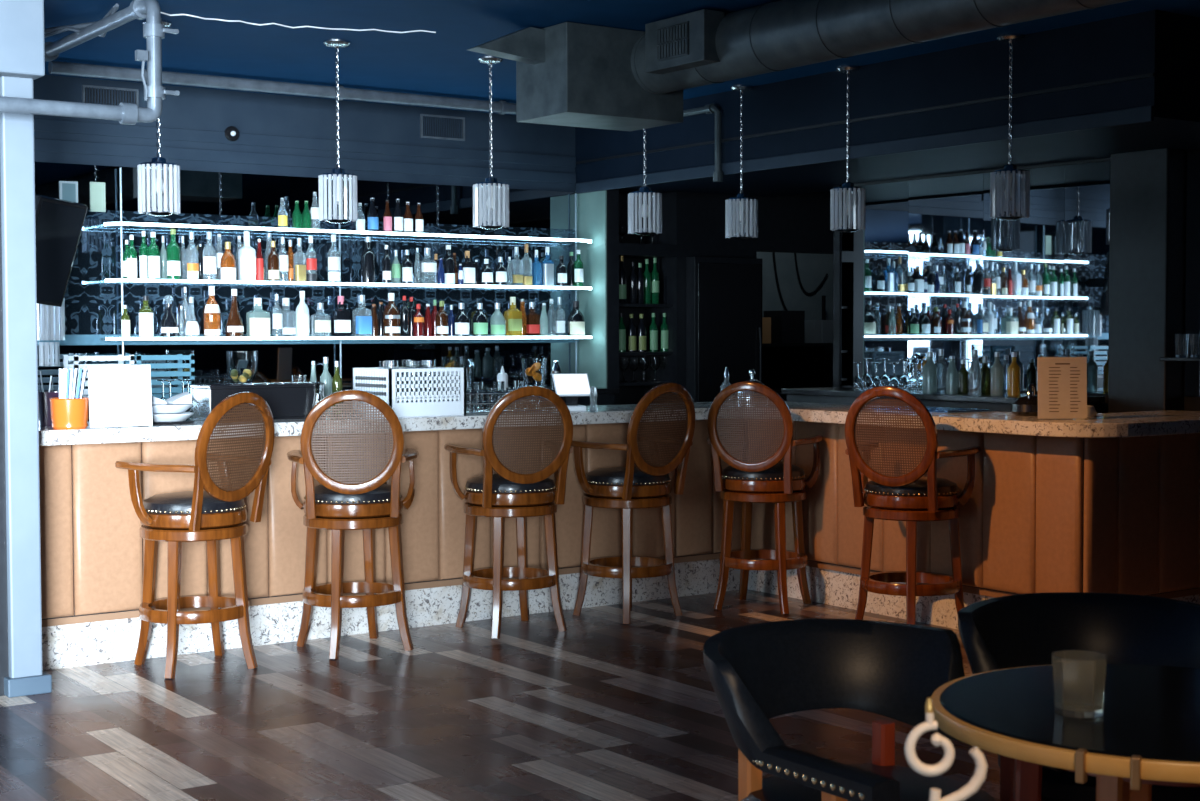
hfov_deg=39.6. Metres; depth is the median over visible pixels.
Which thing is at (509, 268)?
liquor bottle
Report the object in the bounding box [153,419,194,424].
serving tray
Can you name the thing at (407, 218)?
beer bottle
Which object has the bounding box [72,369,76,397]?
straw
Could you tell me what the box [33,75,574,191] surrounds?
wall
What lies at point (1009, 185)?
pendant light
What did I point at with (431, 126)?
air vent
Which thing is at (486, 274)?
liquor bottle
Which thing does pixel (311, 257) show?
liquor bottle
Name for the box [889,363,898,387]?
wine glass
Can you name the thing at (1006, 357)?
glass bottle
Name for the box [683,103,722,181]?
pipe
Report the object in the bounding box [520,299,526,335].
liquor bottle
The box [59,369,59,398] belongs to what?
straw
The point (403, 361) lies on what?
tumbler
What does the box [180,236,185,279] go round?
liquor bottle
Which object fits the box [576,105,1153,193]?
trim
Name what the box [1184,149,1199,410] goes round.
wall
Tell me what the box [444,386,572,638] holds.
bar stool
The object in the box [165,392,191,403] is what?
napkin
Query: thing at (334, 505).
bar stool
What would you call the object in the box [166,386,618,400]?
countertop
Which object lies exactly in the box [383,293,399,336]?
liquor bottle
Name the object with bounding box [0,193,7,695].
wall
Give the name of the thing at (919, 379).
bowl
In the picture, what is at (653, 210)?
pendant light
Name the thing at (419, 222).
beer bottle
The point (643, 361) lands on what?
bowl
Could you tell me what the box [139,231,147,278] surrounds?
wine bottle
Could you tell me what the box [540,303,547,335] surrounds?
liquor bottle
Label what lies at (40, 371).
stirrer
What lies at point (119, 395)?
menu card
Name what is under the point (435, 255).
liquor bottle
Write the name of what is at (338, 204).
support rod
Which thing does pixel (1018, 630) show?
chair
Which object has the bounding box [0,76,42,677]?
column
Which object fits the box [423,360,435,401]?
tumbler
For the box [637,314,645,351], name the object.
wine bottle
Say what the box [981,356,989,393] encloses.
glass bottle
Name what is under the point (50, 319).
wall sconce
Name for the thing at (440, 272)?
liquor bottle
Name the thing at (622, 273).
wine bottle
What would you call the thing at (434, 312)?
liquor bottle
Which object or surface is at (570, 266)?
wine bottle
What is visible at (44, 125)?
trim
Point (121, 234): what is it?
support rod
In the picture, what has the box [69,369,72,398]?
straw
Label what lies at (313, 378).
glass bottle
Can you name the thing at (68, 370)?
straw
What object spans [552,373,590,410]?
terminal
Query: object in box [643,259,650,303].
wine bottle
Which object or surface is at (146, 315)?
wine bottle
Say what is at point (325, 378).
glass bottle
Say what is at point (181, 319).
liquor bottle
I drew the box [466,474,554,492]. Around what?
seat cushion
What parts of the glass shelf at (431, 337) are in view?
glass pane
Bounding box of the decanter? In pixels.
[160,295,178,336]
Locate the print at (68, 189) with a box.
[62,183,75,201]
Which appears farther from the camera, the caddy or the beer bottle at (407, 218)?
the beer bottle at (407, 218)
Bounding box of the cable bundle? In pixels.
[44,3,118,37]
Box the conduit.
[48,61,515,114]
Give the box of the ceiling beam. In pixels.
[0,0,44,79]
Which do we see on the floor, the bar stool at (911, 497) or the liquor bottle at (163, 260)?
the bar stool at (911, 497)
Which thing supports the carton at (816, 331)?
in the storage rack at (784, 365)
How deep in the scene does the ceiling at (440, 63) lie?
8.05 m
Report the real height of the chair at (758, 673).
0.792 m
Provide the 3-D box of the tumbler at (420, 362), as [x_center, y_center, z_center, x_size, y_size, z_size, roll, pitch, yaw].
[-0.886,-0.076,8.397,0.068,0.248,0.068,-2,3,-35]
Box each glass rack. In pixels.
[352,367,465,416]
[466,390,544,413]
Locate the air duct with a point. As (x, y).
(571, 74)
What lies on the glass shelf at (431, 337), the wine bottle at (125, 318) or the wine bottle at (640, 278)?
the wine bottle at (125, 318)
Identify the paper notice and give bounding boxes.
[90,182,105,211]
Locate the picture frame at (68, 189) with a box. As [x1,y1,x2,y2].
[59,181,77,202]
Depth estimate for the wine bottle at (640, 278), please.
11.28 m
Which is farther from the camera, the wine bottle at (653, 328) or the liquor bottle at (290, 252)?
the wine bottle at (653, 328)
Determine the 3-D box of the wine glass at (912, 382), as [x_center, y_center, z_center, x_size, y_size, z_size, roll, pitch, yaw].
[1.851,-0.136,9.858,0.064,0.170,0.064,-2,3,-35]
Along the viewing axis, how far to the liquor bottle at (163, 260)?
9.47 m
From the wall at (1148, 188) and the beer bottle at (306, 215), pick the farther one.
the beer bottle at (306, 215)
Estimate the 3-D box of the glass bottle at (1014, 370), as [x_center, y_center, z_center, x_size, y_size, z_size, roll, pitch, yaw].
[2.279,-0.146,9.175,0.072,0.242,0.072,0,2,-3]
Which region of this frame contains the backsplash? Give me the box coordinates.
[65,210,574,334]
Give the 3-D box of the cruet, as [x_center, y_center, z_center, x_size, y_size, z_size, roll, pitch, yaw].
[-1.329,0.001,7.888,0.068,0.170,0.068,-2,3,-35]
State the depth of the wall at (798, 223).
11.76 m
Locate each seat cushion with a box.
[143,491,244,513]
[305,483,400,503]
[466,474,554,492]
[586,467,669,484]
[722,463,804,479]
[741,763,995,800]
[865,476,957,495]
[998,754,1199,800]
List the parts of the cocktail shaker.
lid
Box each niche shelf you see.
[619,304,672,307]
[619,352,672,354]
[619,381,672,385]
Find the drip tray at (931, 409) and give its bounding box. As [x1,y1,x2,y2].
[872,406,994,412]
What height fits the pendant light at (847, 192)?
0.891 m
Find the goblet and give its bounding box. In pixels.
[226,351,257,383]
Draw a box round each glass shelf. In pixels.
[97,222,591,243]
[97,279,591,290]
[99,336,591,339]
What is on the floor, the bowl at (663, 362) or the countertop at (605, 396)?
the countertop at (605, 396)
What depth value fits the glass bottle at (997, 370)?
9.25 m
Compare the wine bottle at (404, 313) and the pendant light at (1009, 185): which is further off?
the wine bottle at (404, 313)
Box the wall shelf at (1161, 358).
[1160,357,1199,360]
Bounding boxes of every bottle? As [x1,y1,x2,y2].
[121,305,129,336]
[123,240,127,278]
[127,235,136,278]
[138,296,153,336]
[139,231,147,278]
[147,232,159,278]
[160,236,166,278]
[166,229,180,279]
[179,306,183,336]
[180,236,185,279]
[182,287,188,325]
[184,297,199,336]
[185,232,198,279]
[198,244,202,279]
[203,232,216,279]
[204,286,220,336]
[216,234,222,279]
[220,242,235,280]
[225,289,243,336]
[236,236,241,280]
[238,231,255,280]
[246,298,269,336]
[256,239,263,280]
[264,233,271,280]
[268,241,279,280]
[272,294,282,336]
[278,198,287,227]
[278,237,288,281]
[282,298,295,336]
[288,240,293,281]
[292,201,301,228]
[293,238,305,281]
[296,291,309,336]
[302,201,310,228]
[305,236,316,281]
[310,192,319,228]
[310,303,330,336]
[310,361,316,381]
[320,357,331,413]
[327,234,340,281]
[331,296,350,336]
[332,361,342,413]
[352,295,371,336]
[355,203,364,230]
[361,237,374,282]
[367,198,378,231]
[372,304,377,336]
[377,302,383,336]
[382,245,390,282]
[383,200,391,231]
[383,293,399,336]
[391,250,400,283]
[393,199,402,231]
[400,296,408,336]
[402,250,412,283]
[403,202,412,232]
[408,297,415,336]
[413,304,423,336]
[414,248,420,283]
[415,203,423,232]
[420,248,436,283]
[424,304,431,336]
[431,300,437,335]
[434,254,438,269]
[436,301,448,335]
[437,258,444,283]
[443,245,454,284]
[448,305,454,335]
[453,253,457,284]
[454,303,468,335]
[458,264,463,284]
[460,251,474,284]
[472,303,487,335]
[475,260,478,284]
[480,259,492,284]
[490,303,504,335]
[494,257,506,284]
[497,366,507,389]
[504,297,521,335]
[507,257,511,285]
[511,247,522,285]
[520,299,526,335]
[521,244,531,285]
[526,302,539,335]
[532,250,541,285]
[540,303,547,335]
[541,247,553,285]
[548,299,555,335]
[554,297,564,335]
[556,256,566,285]
[567,252,573,286]
[567,301,584,335]
[574,250,583,286]
[619,256,626,303]
[619,313,625,351]
[627,314,635,351]
[629,262,636,303]
[637,263,643,303]
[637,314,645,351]
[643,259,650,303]
[649,313,657,351]
[651,258,658,303]
[660,313,667,351]
[720,367,732,401]
[922,352,937,392]
[936,349,947,392]
[946,356,957,393]
[958,360,968,392]
[969,350,980,394]
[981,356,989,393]
[990,352,1003,395]
[1003,355,1008,394]
[1007,352,1020,395]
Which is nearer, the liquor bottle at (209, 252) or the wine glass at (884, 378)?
the liquor bottle at (209, 252)
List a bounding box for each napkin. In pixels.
[152,396,166,404]
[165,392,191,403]
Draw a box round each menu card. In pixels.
[88,365,152,427]
[1037,357,1086,418]
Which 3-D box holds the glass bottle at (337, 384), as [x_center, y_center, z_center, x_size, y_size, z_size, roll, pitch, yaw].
[-1.315,-0.065,8.336,0.055,0.266,0.055,0,2,-3]
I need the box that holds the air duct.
[468,0,1131,130]
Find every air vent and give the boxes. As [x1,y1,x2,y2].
[82,85,138,106]
[420,114,464,140]
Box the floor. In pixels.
[0,589,999,800]
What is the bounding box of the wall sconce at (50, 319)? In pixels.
[37,295,64,365]
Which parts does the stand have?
finial stem, post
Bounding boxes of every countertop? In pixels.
[39,401,1199,445]
[87,386,618,421]
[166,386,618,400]
[781,387,1104,403]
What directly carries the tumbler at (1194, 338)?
on the wall shelf at (1161, 358)
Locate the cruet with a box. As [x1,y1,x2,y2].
[313,383,326,416]
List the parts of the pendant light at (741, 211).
lamp shade, chain, bulb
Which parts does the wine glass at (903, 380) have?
stem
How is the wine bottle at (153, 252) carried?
on the glass shelf at (124, 281)
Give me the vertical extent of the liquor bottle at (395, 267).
0.216 m
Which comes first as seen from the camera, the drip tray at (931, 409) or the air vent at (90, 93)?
the drip tray at (931, 409)
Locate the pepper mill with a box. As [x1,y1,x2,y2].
[589,386,597,411]
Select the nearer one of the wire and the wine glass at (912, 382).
the wire
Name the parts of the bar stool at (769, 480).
post, armrest, leg, leg, cane panel, frame, nailhead trim, leg, post, leg, armrest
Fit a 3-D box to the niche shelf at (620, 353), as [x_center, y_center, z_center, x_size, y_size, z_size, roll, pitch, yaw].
[0.210,-0.321,11.364,0.480,0.020,0.320,-2,3,-35]
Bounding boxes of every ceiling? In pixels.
[44,0,1199,114]
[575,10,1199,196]
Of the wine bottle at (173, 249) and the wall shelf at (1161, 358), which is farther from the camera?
the wine bottle at (173, 249)
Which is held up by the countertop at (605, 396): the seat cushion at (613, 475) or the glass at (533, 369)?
the glass at (533, 369)
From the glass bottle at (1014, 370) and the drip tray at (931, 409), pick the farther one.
the glass bottle at (1014, 370)
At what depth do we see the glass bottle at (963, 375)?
9.58 m
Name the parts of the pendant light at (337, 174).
lamp shade, chain, bulb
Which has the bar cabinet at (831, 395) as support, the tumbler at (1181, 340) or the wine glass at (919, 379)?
the wine glass at (919, 379)
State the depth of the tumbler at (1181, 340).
8.61 m
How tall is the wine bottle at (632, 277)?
0.283 m
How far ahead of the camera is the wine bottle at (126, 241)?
9.35 m
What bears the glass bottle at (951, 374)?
on the bar cabinet at (831, 395)
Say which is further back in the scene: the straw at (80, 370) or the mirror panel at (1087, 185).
the mirror panel at (1087, 185)
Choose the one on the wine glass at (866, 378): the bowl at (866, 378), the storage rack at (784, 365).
the bowl at (866, 378)
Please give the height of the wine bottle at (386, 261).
0.242 m
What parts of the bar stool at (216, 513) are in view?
leg, armrest, leg, nailhead trim, post, leg, frame, cane panel, armrest, leg, post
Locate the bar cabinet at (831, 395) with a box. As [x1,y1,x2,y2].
[781,387,1104,412]
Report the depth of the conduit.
9.39 m
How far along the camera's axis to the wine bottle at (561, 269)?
10.89 m
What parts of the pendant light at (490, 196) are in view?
bulb, lamp shade, chain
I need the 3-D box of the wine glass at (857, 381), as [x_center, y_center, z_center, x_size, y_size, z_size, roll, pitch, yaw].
[1.585,-0.150,10.239,0.064,0.170,0.064,-2,3,-35]
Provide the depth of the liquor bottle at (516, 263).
10.73 m
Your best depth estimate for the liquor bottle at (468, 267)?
10.51 m
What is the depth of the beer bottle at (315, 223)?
9.89 m
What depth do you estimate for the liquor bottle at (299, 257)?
9.83 m
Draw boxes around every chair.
[703,619,1067,800]
[958,592,1199,800]
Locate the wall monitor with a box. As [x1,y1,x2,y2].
[35,194,87,306]
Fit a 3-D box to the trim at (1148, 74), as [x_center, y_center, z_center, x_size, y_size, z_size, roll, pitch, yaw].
[1.160,-1.527,9.328,0.012,0.015,4.590,-2,3,-35]
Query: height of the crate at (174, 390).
0.240 m
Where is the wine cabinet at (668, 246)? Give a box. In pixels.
[607,189,684,404]
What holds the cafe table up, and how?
on the floor
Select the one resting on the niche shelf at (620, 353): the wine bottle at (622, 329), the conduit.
the wine bottle at (622, 329)
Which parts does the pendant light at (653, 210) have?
chain, lamp shade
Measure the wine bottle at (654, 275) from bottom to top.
0.314 m
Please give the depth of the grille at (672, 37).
7.49 m
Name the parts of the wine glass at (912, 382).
stem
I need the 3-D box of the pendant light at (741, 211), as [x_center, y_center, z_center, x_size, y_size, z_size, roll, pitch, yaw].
[0.826,-1.383,9.716,0.190,0.891,0.190,-2,3,-35]
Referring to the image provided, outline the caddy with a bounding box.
[189,382,321,420]
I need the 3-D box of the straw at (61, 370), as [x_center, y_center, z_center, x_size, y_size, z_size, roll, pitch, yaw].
[-2.277,-0.034,7.045,0.017,0.200,0.010,1,3,30]
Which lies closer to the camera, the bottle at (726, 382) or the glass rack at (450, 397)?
the glass rack at (450, 397)
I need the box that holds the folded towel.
[1087,405,1096,416]
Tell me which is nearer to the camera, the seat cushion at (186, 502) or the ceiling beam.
the ceiling beam
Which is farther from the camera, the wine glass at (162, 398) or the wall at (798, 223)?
the wall at (798, 223)
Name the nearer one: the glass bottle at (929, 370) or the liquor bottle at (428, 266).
the glass bottle at (929, 370)
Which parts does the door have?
handle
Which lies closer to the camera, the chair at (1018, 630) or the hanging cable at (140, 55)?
the chair at (1018, 630)
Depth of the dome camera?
9.80 m
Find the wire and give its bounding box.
[161,12,435,32]
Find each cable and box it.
[135,50,147,100]
[773,252,787,310]
[794,253,827,294]
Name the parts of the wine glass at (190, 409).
stem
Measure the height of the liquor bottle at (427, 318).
0.208 m
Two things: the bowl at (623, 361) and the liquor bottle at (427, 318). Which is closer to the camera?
the liquor bottle at (427, 318)
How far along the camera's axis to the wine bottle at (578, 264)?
10.97 m
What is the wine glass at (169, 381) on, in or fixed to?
on the countertop at (1165, 422)
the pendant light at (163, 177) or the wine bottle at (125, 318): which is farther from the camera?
the wine bottle at (125, 318)
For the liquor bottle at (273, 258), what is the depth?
9.73 m
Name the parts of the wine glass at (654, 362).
stem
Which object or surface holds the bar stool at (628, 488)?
on the floor
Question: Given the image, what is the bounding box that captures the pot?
[49,397,88,429]
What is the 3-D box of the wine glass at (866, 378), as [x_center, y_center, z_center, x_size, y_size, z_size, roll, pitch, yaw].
[1.661,-0.166,10.373,0.064,0.190,0.064,-2,3,-35]
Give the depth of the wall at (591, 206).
11.10 m
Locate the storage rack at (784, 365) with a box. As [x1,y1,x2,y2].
[762,296,832,401]
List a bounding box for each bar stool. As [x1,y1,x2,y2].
[115,392,274,678]
[287,389,418,658]
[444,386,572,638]
[571,382,695,623]
[707,381,822,613]
[845,386,980,624]
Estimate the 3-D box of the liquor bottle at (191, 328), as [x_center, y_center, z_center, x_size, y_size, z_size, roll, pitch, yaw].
[-2.327,-0.473,9.497,0.088,0.234,0.088,0,2,-9]
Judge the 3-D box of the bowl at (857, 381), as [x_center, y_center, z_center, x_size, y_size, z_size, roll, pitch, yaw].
[1.585,-0.112,10.241,0.064,0.094,0.064,-2,3,-35]
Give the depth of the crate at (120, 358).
8.91 m
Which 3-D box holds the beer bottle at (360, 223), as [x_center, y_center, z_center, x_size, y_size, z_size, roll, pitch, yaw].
[-1.450,-1.104,10.076,0.059,0.180,0.059,0,2,-1]
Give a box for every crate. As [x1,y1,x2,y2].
[63,355,133,397]
[125,354,194,398]
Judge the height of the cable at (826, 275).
0.492 m
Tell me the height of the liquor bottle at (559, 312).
0.263 m
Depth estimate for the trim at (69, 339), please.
9.94 m
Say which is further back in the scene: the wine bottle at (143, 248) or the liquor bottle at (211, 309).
the liquor bottle at (211, 309)
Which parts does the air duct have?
flange plate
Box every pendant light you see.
[137,19,180,215]
[318,39,356,223]
[473,56,508,229]
[628,129,661,235]
[725,85,757,239]
[830,65,865,232]
[990,33,1029,220]
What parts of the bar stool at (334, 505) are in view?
armrest, leg, post, leg, frame, cane panel, nailhead trim, leg, post, leg, armrest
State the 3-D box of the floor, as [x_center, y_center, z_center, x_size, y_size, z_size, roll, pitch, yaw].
[0.420,1.261,5.833,15.700,0.080,15.400,-2,3,-35]
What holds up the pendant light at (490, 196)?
hanging from the ceiling at (440, 63)
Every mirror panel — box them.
[841,181,908,385]
[908,173,983,388]
[983,165,1064,391]
[1064,161,1109,393]
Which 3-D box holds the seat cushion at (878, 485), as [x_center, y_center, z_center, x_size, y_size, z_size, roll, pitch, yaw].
[1.495,0.403,8.005,0.440,0.072,0.440,1,3,33]
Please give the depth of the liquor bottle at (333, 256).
9.95 m
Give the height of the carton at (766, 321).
0.220 m
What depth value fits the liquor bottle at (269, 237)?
9.83 m
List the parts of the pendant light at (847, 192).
lamp shade, chain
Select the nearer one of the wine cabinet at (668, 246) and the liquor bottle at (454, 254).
the liquor bottle at (454, 254)
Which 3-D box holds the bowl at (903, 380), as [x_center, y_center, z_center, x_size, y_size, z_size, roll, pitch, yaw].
[1.844,-0.113,10.114,0.064,0.104,0.064,-2,3,-35]
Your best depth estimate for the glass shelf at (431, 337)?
9.89 m
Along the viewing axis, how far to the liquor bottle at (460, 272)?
10.47 m
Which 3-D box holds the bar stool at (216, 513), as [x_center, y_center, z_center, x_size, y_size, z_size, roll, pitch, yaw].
[-1.754,0.566,7.277,0.584,1.217,0.605,2,3,38]
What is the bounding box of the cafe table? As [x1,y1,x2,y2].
[931,664,1199,800]
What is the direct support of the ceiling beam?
attached to the ceiling at (440, 63)
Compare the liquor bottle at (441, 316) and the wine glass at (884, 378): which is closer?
the wine glass at (884, 378)
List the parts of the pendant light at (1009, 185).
bulb, lamp shade, chain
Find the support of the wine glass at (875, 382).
on the bar cabinet at (831, 395)
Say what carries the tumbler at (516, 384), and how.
in the glass rack at (477, 411)
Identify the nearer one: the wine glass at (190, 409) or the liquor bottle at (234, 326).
the wine glass at (190, 409)
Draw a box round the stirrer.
[40,371,43,391]
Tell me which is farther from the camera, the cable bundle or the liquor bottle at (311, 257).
the liquor bottle at (311, 257)
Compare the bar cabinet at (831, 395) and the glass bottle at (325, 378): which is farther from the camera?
the bar cabinet at (831, 395)
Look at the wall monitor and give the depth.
8.89 m
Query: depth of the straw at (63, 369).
7.07 m
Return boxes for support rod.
[120,168,123,363]
[338,204,341,377]
[575,193,576,372]
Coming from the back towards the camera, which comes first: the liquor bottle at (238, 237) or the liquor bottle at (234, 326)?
the liquor bottle at (238, 237)
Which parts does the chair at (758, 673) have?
leg, nailhead trim, leg, leg, leg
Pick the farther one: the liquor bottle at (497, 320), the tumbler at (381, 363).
the liquor bottle at (497, 320)
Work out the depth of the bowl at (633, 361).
11.28 m
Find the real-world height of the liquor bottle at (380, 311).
0.218 m
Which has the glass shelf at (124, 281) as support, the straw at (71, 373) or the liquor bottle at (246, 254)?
the liquor bottle at (246, 254)
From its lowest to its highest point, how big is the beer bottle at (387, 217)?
0.206 m
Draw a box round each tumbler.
[379,361,384,368]
[385,360,398,402]
[402,360,414,401]
[406,361,418,401]
[419,361,422,401]
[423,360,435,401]
[466,389,475,411]
[472,382,483,409]
[485,388,496,410]
[493,381,503,401]
[506,388,516,408]
[513,381,523,408]
[1175,334,1188,356]
[1190,334,1199,356]
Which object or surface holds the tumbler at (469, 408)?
in the glass rack at (477, 411)
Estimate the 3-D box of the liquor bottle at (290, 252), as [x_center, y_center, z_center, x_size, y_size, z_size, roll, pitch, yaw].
[-1.843,-0.826,9.927,0.058,0.259,0.058,0,2,7]
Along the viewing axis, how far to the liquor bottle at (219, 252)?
9.64 m
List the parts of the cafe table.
leg, leg, leg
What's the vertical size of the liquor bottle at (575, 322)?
0.236 m
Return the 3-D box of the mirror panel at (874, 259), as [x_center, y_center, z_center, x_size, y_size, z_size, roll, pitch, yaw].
[1.743,-0.730,10.592,0.012,1.280,0.600,-2,3,-35]
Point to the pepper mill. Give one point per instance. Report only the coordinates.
(593, 392)
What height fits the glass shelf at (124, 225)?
0.017 m
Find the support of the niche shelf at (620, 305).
attached to the wine cabinet at (668, 246)
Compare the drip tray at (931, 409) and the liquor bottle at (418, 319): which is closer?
the drip tray at (931, 409)
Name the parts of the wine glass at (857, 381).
stem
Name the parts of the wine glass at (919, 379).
stem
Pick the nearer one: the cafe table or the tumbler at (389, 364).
the cafe table
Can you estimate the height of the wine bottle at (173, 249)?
0.294 m
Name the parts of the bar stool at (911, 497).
post, armrest, leg, cane panel, frame, leg, nailhead trim, leg, post, leg, armrest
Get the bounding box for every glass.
[156,379,168,400]
[163,380,175,398]
[176,379,183,392]
[181,379,193,419]
[291,375,305,381]
[521,358,546,386]
[619,357,628,381]
[629,357,638,381]
[639,357,648,381]
[650,357,659,381]
[660,357,666,381]
[853,362,862,389]
[862,359,871,388]
[871,363,880,387]
[880,359,889,385]
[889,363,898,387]
[899,359,908,390]
[908,363,917,391]
[917,359,924,390]
[1051,650,1107,717]
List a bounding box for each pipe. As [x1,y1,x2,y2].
[0,0,179,124]
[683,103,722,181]
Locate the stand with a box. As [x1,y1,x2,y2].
[904,698,987,800]
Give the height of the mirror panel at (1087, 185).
1.280 m
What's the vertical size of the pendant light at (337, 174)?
0.891 m
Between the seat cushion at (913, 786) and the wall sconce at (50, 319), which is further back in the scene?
the wall sconce at (50, 319)
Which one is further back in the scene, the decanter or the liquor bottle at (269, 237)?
the liquor bottle at (269, 237)
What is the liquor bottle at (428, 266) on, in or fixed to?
on the glass shelf at (124, 281)
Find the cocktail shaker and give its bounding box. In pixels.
[551,360,560,388]
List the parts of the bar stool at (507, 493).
armrest, leg, post, leg, nailhead trim, leg, frame, cane panel, leg, armrest, post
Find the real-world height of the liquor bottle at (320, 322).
0.206 m
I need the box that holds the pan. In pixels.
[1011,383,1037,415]
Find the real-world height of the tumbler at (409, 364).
0.248 m
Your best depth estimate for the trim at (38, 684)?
6.73 m
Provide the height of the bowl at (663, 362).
0.094 m
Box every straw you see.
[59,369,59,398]
[60,369,62,398]
[63,369,64,398]
[64,369,66,398]
[66,369,69,398]
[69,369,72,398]
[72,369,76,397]
[76,369,81,397]
[79,368,86,397]
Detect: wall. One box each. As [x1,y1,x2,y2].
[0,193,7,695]
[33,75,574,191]
[575,190,606,387]
[685,191,832,387]
[757,252,832,319]
[842,158,1109,412]
[1108,148,1186,412]
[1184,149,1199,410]
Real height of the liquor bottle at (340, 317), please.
0.250 m
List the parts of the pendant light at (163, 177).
chain, lamp shade, bulb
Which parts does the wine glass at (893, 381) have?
stem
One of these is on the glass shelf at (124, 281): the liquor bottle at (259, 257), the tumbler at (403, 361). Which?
the liquor bottle at (259, 257)
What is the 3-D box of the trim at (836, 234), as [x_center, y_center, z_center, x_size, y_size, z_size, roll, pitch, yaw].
[1.551,-0.690,10.868,0.030,1.420,0.065,-2,3,-35]
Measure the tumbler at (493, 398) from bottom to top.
0.115 m
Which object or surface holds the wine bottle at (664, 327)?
on the niche shelf at (620, 353)
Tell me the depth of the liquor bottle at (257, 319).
9.68 m
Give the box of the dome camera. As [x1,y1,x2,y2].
[224,126,239,140]
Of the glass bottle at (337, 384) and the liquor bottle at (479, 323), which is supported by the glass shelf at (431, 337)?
the liquor bottle at (479, 323)
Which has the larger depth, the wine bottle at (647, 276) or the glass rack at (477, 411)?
the wine bottle at (647, 276)
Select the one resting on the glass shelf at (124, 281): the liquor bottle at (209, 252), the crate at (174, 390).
the liquor bottle at (209, 252)
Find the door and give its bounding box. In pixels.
[686,257,762,401]
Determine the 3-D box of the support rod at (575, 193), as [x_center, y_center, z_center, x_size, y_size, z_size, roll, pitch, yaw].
[-0.161,-0.744,11.198,0.012,1.290,0.012,-2,3,-35]
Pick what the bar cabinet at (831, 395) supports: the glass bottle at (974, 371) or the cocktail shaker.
the glass bottle at (974, 371)
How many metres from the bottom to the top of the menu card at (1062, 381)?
0.286 m
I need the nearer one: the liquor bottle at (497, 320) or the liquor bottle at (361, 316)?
the liquor bottle at (361, 316)
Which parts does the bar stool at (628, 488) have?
leg, armrest, leg, post, nailhead trim, leg, frame, cane panel, armrest, leg, post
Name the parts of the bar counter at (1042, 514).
panel, panel, panel, panel, panel, panel, panel, panel, panel, panel, panel, kick plate, rail, panel, panel, panel, panel, panel, panel, panel, panel, panel, panel, panel, panel, panel, panel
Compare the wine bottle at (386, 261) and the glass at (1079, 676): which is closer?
the glass at (1079, 676)
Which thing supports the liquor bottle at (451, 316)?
on the glass shelf at (431, 337)
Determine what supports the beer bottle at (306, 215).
on the glass shelf at (124, 225)
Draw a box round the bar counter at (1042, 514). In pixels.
[39,418,1199,670]
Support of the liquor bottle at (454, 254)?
on the glass shelf at (124, 281)
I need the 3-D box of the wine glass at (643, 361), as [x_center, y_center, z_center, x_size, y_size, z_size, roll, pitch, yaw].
[0.300,-0.211,11.357,0.068,0.170,0.068,-2,3,-35]
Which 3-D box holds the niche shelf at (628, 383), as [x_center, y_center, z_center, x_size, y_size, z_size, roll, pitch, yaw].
[0.210,-0.116,11.372,0.480,0.020,0.320,-2,3,-35]
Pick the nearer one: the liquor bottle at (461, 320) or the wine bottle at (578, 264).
the liquor bottle at (461, 320)
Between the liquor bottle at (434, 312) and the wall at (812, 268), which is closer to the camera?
the liquor bottle at (434, 312)
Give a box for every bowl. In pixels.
[185,402,192,419]
[619,225,626,235]
[619,357,628,370]
[629,357,638,370]
[639,357,648,370]
[650,357,659,370]
[660,357,666,369]
[853,375,862,389]
[862,372,871,388]
[871,375,880,387]
[880,373,889,385]
[889,376,898,387]
[899,373,908,390]
[908,376,917,391]
[917,374,921,390]
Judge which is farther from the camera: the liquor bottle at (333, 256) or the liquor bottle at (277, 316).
the liquor bottle at (333, 256)
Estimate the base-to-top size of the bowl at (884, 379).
0.104 m
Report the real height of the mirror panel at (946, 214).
1.280 m
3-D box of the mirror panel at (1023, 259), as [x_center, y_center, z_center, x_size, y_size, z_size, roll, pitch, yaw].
[2.449,-0.694,9.646,0.012,1.280,0.573,-2,3,-38]
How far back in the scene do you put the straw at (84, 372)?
7.08 m
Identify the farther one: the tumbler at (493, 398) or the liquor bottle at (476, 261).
the liquor bottle at (476, 261)
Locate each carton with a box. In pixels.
[762,317,770,342]
[764,311,804,342]
[805,320,832,342]
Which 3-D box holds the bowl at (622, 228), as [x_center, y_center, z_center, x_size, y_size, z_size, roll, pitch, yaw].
[0.148,-1.147,11.241,0.064,0.072,0.064,-2,3,-35]
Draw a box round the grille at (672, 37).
[656,21,688,61]
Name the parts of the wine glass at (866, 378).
stem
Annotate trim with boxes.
[4,671,51,697]
[34,118,575,166]
[34,138,575,183]
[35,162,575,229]
[37,334,578,345]
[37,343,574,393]
[576,73,1154,163]
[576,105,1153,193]
[833,185,841,386]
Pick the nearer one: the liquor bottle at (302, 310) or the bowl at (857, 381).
the liquor bottle at (302, 310)
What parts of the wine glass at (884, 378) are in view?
stem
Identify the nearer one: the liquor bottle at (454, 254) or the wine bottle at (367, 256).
the wine bottle at (367, 256)
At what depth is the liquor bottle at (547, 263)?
10.84 m
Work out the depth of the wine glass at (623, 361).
11.24 m
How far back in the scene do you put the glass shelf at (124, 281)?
9.92 m

